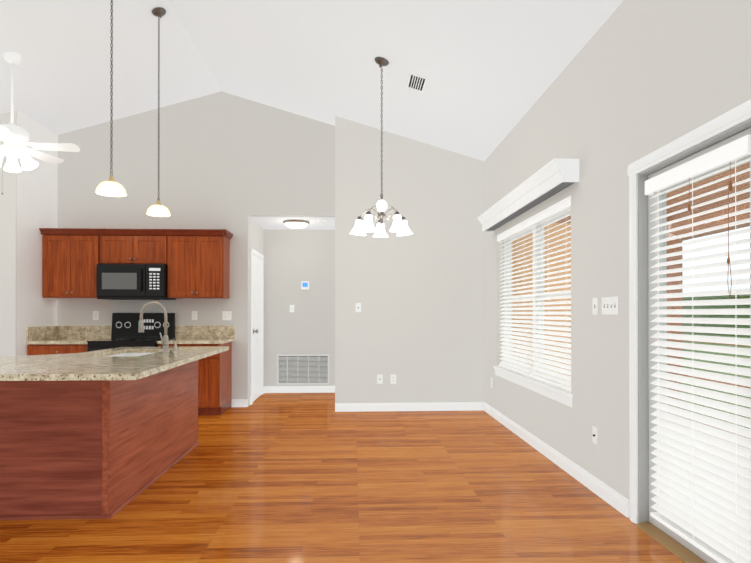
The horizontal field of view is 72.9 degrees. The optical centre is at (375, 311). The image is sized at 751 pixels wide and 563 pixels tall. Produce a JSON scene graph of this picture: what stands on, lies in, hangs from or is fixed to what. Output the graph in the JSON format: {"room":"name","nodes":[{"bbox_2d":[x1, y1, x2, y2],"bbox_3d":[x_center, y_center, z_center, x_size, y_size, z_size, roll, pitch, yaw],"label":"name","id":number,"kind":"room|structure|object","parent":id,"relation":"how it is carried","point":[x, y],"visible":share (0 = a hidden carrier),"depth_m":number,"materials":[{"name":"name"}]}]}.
{"room":"kitchen","nodes":[
{"label":"kitchen","id":0,"kind":"room"},
{"bbox_2d":[0,110,16,356],"bbox_3d":[-4.944,-0.524,5.779,1.740,3.551,0.120,0,0,-2],"label":"wall","id":1,"kind":"structure","parent":0,"point":[8,230],"depth_m":5.75,"materials":[{"name":"white paint"}]},
{"bbox_2d":[16,111,57,355],"bbox_3d":[-4.150,-0.523,6.165,0.120,3.551,0.798,0,0,-2],"label":"wall","id":2,"kind":"structure","parent":0,"point":[37,197],"depth_m":6.08,"materials":[{"name":"white paint"}]},
{"bbox_2d":[57,91,334,405],"bbox_3d":[-2.377,-0.824,6.703,3.710,4.157,0.120,0,0,-2],"label":"wall","id":3,"kind":"structure","parent":0,"point":[232,164],"depth_m":6.65,"materials":[{"name":"grey paint"}]},
{"bbox_2d":[41,232,98,297],"bbox_3d":[-3.753,-0.559,6.413,0.688,0.786,0.332,0,0,-2],"label":"upper cabinet","id":4,"kind":"object","parent":3,"relation":"attached to","point":[70,259],"depth_m":6.25,"materials":[{"name":"brown wood"}]},
{"bbox_2d":[93,311,98,319],"bbox_3d":[-3.621,0.056,6.581,0.072,0.116,0.006,0,0,-2],"label":"electrical outlet plate","id":5,"kind":"object","parent":3,"relation":"attached to","point":[95,313],"depth_m":6.58,"materials":[{"name":"white plastic"}]},
{"bbox_2d":[99,232,166,264],"bbox_3d":[-3.000,-0.767,6.446,0.820,0.370,0.332,0,0,-2],"label":"upper cabinet","id":6,"kind":"object","parent":3,"relation":"attached to","point":[114,247],"depth_m":6.28,"materials":[{"name":"brown wood"}]},
{"bbox_2d":[96,264,175,299],"bbox_3d":[-2.997,-0.362,6.383,0.812,0.430,0.456,0,0,-2],"label":"microwave","id":7,"kind":"object","parent":6,"relation":"attached to","point":[131,281],"visible":0.96,"depth_m":6.19,"materials":[{"name":"black metal"}]},
{"bbox_2d":[192,311,196,319],"bbox_3d":[-2.363,0.056,6.636,0.072,0.116,0.006,0,0,-2],"label":"electrical outlet plate","id":8,"kind":"object","parent":3,"relation":"attached to","point":[194,313],"depth_m":6.63,"materials":[{"name":"white plastic"}]},
{"bbox_2d":[167,232,230,298],"bbox_3d":[-2.247,-0.559,6.478,0.686,0.786,0.332,0,0,-2],"label":"upper cabinet","id":9,"kind":"object","parent":3,"relation":"attached to","point":[197,261],"depth_m":6.32,"materials":[{"name":"brown wood"}]},
{"bbox_2d":[222,311,230,319],"bbox_3d":[-1.944,0.059,6.654,0.118,0.116,0.006,0,0,-2],"label":"electrical outlet plate","id":10,"kind":"object","parent":3,"relation":"attached to","point":[226,315],"depth_m":6.65,"materials":[{"name":"white plastic"}]},
{"bbox_2d":[250,217,263,395],"bbox_3d":[-1.766,-0.053,7.372,0.120,2.620,1.170,0,0,-2],"label":"wall","id":11,"kind":"structure","parent":0,"point":[256,237],"depth_m":7.27,"materials":[{"name":"grey paint"}]},
{"bbox_2d":[250,248,263,403],"bbox_3d":[-1.662,0.202,7.291,0.076,2.110,0.900,0,0,-2],"label":"door","id":12,"kind":"structure","parent":11,"relation":"attached to","point":[257,327],"depth_m":7.22,"materials":[{"name":"white wood"}]},
{"bbox_2d":[251,217,334,229],"bbox_3d":[-1.126,-1.313,7.345,1.155,0.100,1.050,0,0,-2],"label":"ceiling","id":13,"kind":"structure","parent":0,"point":[273,223],"depth_m":7.32,"materials":[{"name":"white paint"}]},
{"bbox_2d":[283,219,308,227],"bbox_3d":[-1.117,-1.218,7.169,0.370,0.090,0.370,0,0,-2],"label":"light","id":14,"kind":"object","parent":13,"relation":"attached to","point":[294,223],"visible":1,"depth_m":7.05,"materials":[{"name":"white glass"}]},
{"bbox_2d":[317,219,326,222],"bbox_3d":[-0.742,-1.245,7.053,0.130,0.036,0.130,0,0,-2],"label":"smoke detector","id":15,"kind":"object","parent":13,"relation":"attached to","point":[321,221],"visible":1,"depth_m":7.00,"materials":[{"name":"white plastic"}]},
{"bbox_2d":[263,229,334,385],"bbox_3d":[-1.151,-0.051,7.925,1.155,2.620,0.120,0,0,-2],"label":"wall","id":16,"kind":"structure","parent":0,"point":[293,259],"depth_m":7.86,"materials":[{"name":"grey paint"}]},
{"bbox_2d":[263,386,334,393],"bbox_3d":[-1.147,1.206,7.845,1.153,0.105,0.030,0,0,-2],"label":"baseboard","id":17,"kind":"structure","parent":16,"relation":"attached to","point":[266,389],"depth_m":7.84,"materials":[{"name":"white wood"}]},
{"bbox_2d":[277,354,329,384],"bbox_3d":[-1.117,0.899,7.855,0.812,0.470,0.012,0,0,-2],"label":"air vent","id":18,"kind":"object","parent":16,"relation":"in","point":[303,369],"visible":1,"depth_m":7.85,"materials":[{"name":"white metal"}]},
{"bbox_2d":[301,281,308,289],"bbox_3d":[-1.086,-0.397,7.854,0.124,0.124,0.027,0,0,-2],"label":"thermostat","id":19,"kind":"object","parent":16,"relation":"attached to","point":[304,285],"visible":0.96,"depth_m":7.84,"materials":[{"name":"white plastic"}]},
{"bbox_2d":[0,0,623,160],"bbox_3d":[-1.953,-2.388,1.938,7.480,1.226,9.790,0,0,-2],"label":"ceiling","id":20,"kind":"structure","parent":0,"point":[490,70],"depth_m":4.93,"materials":[{"name":"white paint"}]},
{"bbox_2d":[0,52,79,194],"bbox_3d":[-3.446,-1.777,4.883,1.129,1.359,1.145,0,0,-2],"label":"ceiling fan","id":21,"kind":"object","parent":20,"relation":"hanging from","point":[13,137],"visible":1,"depth_m":4.86,"materials":[{"name":"white"}]},
{"bbox_2d":[96,0,126,196],"bbox_3d":[-2.013,-1.886,3.879,0.210,1.982,0.210,0,0,-2],"label":"pendant light","id":22,"kind":"object","parent":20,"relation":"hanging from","point":[111,186],"visible":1,"depth_m":3.87,"materials":[{"name":"white glass"}]},
{"bbox_2d":[146,7,169,216],"bbox_3d":[-2.062,-1.894,4.837,0.210,1.953,0.210,0,0,-2],"label":"pendant light","id":23,"kind":"object","parent":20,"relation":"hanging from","point":[158,209],"visible":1,"depth_m":4.83,"materials":[{"name":"white glass"}]},
{"bbox_2d":[350,57,412,236],"bbox_3d":[0.057,-1.520,4.718,0.594,1.622,0.573,0,0,-2],"label":"chandelier","id":24,"kind":"object","parent":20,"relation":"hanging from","point":[399,226],"visible":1,"depth_m":4.68,"materials":[{"name":"white glass"}]},
{"bbox_2d":[407,73,426,92],"bbox_3d":[0.398,-2.206,4.914,0.166,0.055,0.300,0,0,-2],"label":"ceiling vent","id":25,"kind":"object","parent":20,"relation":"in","point":[416,82],"visible":0.94,"depth_m":4.91,"materials":[{"name":"white metal"}]},
{"bbox_2d":[0,393,684,562],"bbox_3d":[-2.069,1.269,2.505,7.560,0.060,11.220,0,0,-2],"label":"floor","id":26,"kind":"structure","parent":0,"point":[290,478],"depth_m":3.27,"materials":[{"name":"brown wood"}]},
{"bbox_2d":[28,344,87,354],"bbox_3d":[-3.733,0.822,6.250,0.715,0.862,0.649,0,0,-2],"label":"base cabinet","id":27,"kind":"object","parent":26,"relation":"on","point":[39,349],"visible":0.23,"depth_m":5.97,"materials":[{"name":"brown wood"}]},
{"bbox_2d":[26,326,234,343],"bbox_3d":[-2.959,0.287,6.297,2.265,0.203,0.627,0,0,-2],"label":"countertop","id":28,"kind":"structure","parent":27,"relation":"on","point":[85,334],"depth_m":6.55,"materials":[{"name":"stone"}]},
{"bbox_2d":[0,361,199,519],"bbox_3d":[-2.614,0.813,3.876,1.991,0.863,1.750,0,0,-2],"label":"kitchen island","id":29,"kind":"object","parent":26,"relation":"on","point":[110,433],"depth_m":3.05,"materials":[{"name":"brown wood"}]},
{"bbox_2d":[0,346,228,380],"bbox_3d":[-2.490,0.362,3.856,2.276,0.035,2.280,0,0,-2],"label":"island countertop","id":30,"kind":"structure","parent":29,"relation":"on","point":[91,365],"depth_m":3.27,"materials":[{"name":"beige stone"}]},
{"bbox_2d":[104,349,159,356],"bbox_3d":[-2.052,0.457,4.280,0.474,0.177,0.864,0,0,-2],"label":"sink","id":31,"kind":"object","parent":30,"relation":"in","point":[131,352],"depth_m":4.69,"materials":[{"name":"silver metal"}]},
{"bbox_2d":[138,301,171,352],"bbox_3d":[-1.833,0.131,4.189,0.255,0.428,0.108,0,0,-2],"label":"faucet","id":32,"kind":"object","parent":30,"relation":"on","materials":[{"name":"metal"}]},
{"bbox_2d":[172,341,179,348],"bbox_3d":[-1.776,0.300,4.473,0.073,0.093,0.040,0,0,-2],"label":"soap dispenser","id":33,"kind":"object","parent":30,"relation":"on","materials":[{"name":"metal"}]},
{"bbox_2d":[87,313,174,351],"bbox_3d":[-2.982,0.637,6.235,0.782,1.232,0.731,0,0,-2],"label":"range","id":34,"kind":"object","parent":26,"relation":"on","point":[124,331],"visible":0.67,"depth_m":6.53,"materials":[{"name":"black metal"}]},
{"bbox_2d":[158,342,231,414],"bbox_3d":[-2.231,0.822,6.315,0.724,0.862,0.649,0,0,-2],"label":"base cabinet","id":35,"kind":"object","parent":26,"relation":"on","point":[215,384],"visible":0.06,"depth_m":6.04,"materials":[{"name":"brown wood"}]},
{"bbox_2d":[335,116,484,402],"bbox_3d":[0.436,-0.608,6.465,1.890,3.722,0.120,0,0,-2],"label":"wall","id":36,"kind":"structure","parent":0,"point":[416,325],"depth_m":6.40,"materials":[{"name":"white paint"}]},
{"bbox_2d":[355,303,360,311],"bbox_3d":[-0.215,-0.047,6.365,0.072,0.116,0.015,0,0,-2],"label":"switch plate","id":37,"kind":"object","parent":36,"relation":"attached to","point":[357,305],"depth_m":6.37,"materials":[{"name":"white plastic"}]},
{"bbox_2d":[377,375,382,383],"bbox_3d":[0.055,0.853,6.373,0.072,0.116,0.016,0,0,-2],"label":"electrical outlet plate","id":38,"kind":"object","parent":36,"relation":"attached to","point":[379,377],"depth_m":6.38,"materials":[{"name":"white plastic"}]},
{"bbox_2d":[390,375,395,383],"bbox_3d":[0.225,0.853,6.385,0.072,0.116,0.006,0,0,-2],"label":"electrical outlet plate","id":39,"kind":"object","parent":36,"relation":"attached to","point":[392,377],"depth_m":6.38,"materials":[{"name":"white plastic"}]},
{"bbox_2d":[335,402,482,411],"bbox_3d":[0.430,1.201,6.388,1.870,0.105,0.017,0,0,-2],"label":"baseboard","id":40,"kind":"structure","parent":36,"relation":"attached to","point":[414,406],"depth_m":6.38,"materials":[{"name":"white wood"}]},
{"bbox_2d":[485,0,750,498],"bbox_3d":[1.661,-0.365,1.908,0.160,3.204,9.330,0,0,-2],"label":"wall","id":41,"kind":"structure","parent":0,"point":[635,80],"depth_m":3.35,"materials":[{"name":"white paint"}]},
{"bbox_2d":[478,158,578,231],"bbox_3d":[1.355,-1.032,4.885,0.190,0.170,2.300,0,0,-2],"label":"cornice valance","id":42,"kind":"object","parent":41,"relation":"attached to","point":[552,174],"visible":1,"depth_m":4.26,"materials":[{"name":"white wood"}]},
{"bbox_2d":[493,207,572,407],"bbox_3d":[1.512,-0.072,4.888,0.193,1.616,2.080,0,0,-2],"label":"window","id":43,"kind":"structure","parent":41,"relation":"in","point":[560,216],"depth_m":4.85,"materials":[{"name":"white"}]},
{"bbox_2d":[497,196,570,390],"bbox_3d":[1.487,-0.131,4.887,0.078,1.503,1.988,0,0,-2],"label":"window blinds","id":44,"kind":"object","parent":43,"relation":"attached to","point":[545,214],"visible":0.81,"depth_m":4.65,"materials":[{"name":"white plastic"}]},
{"bbox_2d":[483,402,628,517],"bbox_3d":[1.447,1.195,4.748,0.016,0.105,3.385,0,0,-2],"label":"baseboard","id":45,"kind":"structure","parent":41,"relation":"attached to","point":[615,499],"depth_m":3.89,"materials":[{"name":"white wood"}]},
{"bbox_2d":[592,426,597,444],"bbox_3d":[1.502,0.853,3.493,0.016,0.116,0.072,0,0,-2],"label":"electrical outlet plate","id":46,"kind":"object","parent":41,"relation":"attached to","point":[594,430],"depth_m":3.48,"materials":[{"name":"white plastic"}]},
{"bbox_2d":[592,298,597,314],"bbox_3d":[1.503,-0.034,3.491,0.015,0.116,0.072,0,0,-2],"label":"switch plate","id":47,"kind":"object","parent":41,"relation":"attached to","point":[594,300],"depth_m":3.48,"materials":[{"name":"white plastic"}]},
{"bbox_2d":[602,296,617,314],"bbox_3d":[1.513,-0.036,3.267,0.015,0.114,0.191,0,0,-2],"label":"switch plate","id":48,"kind":"object","parent":41,"relation":"attached to","point":[609,305],"depth_m":3.28,"materials":[{"name":"white plastic"}]},
{"bbox_2d":[634,521,706,562],"bbox_3d":[1.590,1.230,2.487,0.130,0.016,0.947,0,0,-2],"label":"door threshold sill","id":49,"kind":"structure","parent":41,"relation":"attached to","point":[674,547],"depth_m":2.69,"materials":[{"name":"beige wood"}]},
{"bbox_2d":[627,99,750,523],"bbox_3d":[1.624,0.179,2.492,0.180,2.119,1.113,0,0,-2],"label":"door frame","id":50,"kind":"structure","parent":41,"relation":"attached to","point":[730,123],"depth_m":2.97,"materials":[{"name":"white wood"}]},
{"bbox_2d":[645,134,750,562],"bbox_3d":[1.562,0.204,2.474,0.078,1.869,0.747,0,0,-2],"label":"door blinds","id":51,"kind":"object","parent":41,"relation":"attached to","point":[701,499],"visible":0.98,"depth_m":2.42,"materials":[{"name":"white plastic"}]},
{"bbox_2d":[648,128,750,562],"bbox_3d":[1.598,0.214,2.491,0.114,2.014,0.943,0,0,-2],"label":"door","id":52,"kind":"structure","parent":41,"relation":"in","point":[658,524],"depth_m":2.86,"materials":[{"name":"white paint"}]},
{"bbox_2d":[688,161,731,297],"bbox_3d":[1.535,-0.356,2.342,0.016,0.611,0.285,0,0,-2],"label":"blind cords","id":53,"kind":"object","parent":52,"relation":"attached to","point":[729,189],"visible":1,"depth_m":2.22,"materials":[{"name":"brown fabric"}]},
{"label":"outside","id":54,"kind":"structure","parent":0,"visible":0},
{"bbox_2d":[683,333,749,428],"bbox_3d":[20.285,1.477,16.782,38.330,0.130,48.000,0,0,-2],"label":"ground","id":55,"kind":"structure","parent":54,"point":[717,353],"depth_m":13.35,"materials":[{"name":"green plant"}]},
{"bbox_2d":[512,223,570,375],"bbox_3d":[2.673,-0.485,6.922,2.280,3.720,0.580,0,0,-2],"label":"wall","id":56,"kind":"structure","parent":55,"relation":"on","point":[548,251],"depth_m":6.61,"materials":[{"name":"brown brick"}]},
{"bbox_2d":[554,162,749,448],"bbox_3d":[2.938,0.063,3.719,2.530,2.600,5.800,0,0,-2],"label":"porch","id":57,"kind":"object","parent":55,"relation":"on","point":[715,187],"depth_m":5.59,"materials":[{"name":"brown brick"}]},
{"bbox_2d":[683,294,749,336],"bbox_3d":[21.949,0.052,16.860,1.000,2.720,48.000,0,0,-2],"label":"hedge","id":58,"kind":"object","parent":55,"relation":"on","point":[720,307],"depth_m":30.89,"materials":[{"name":"green"}]}
]}

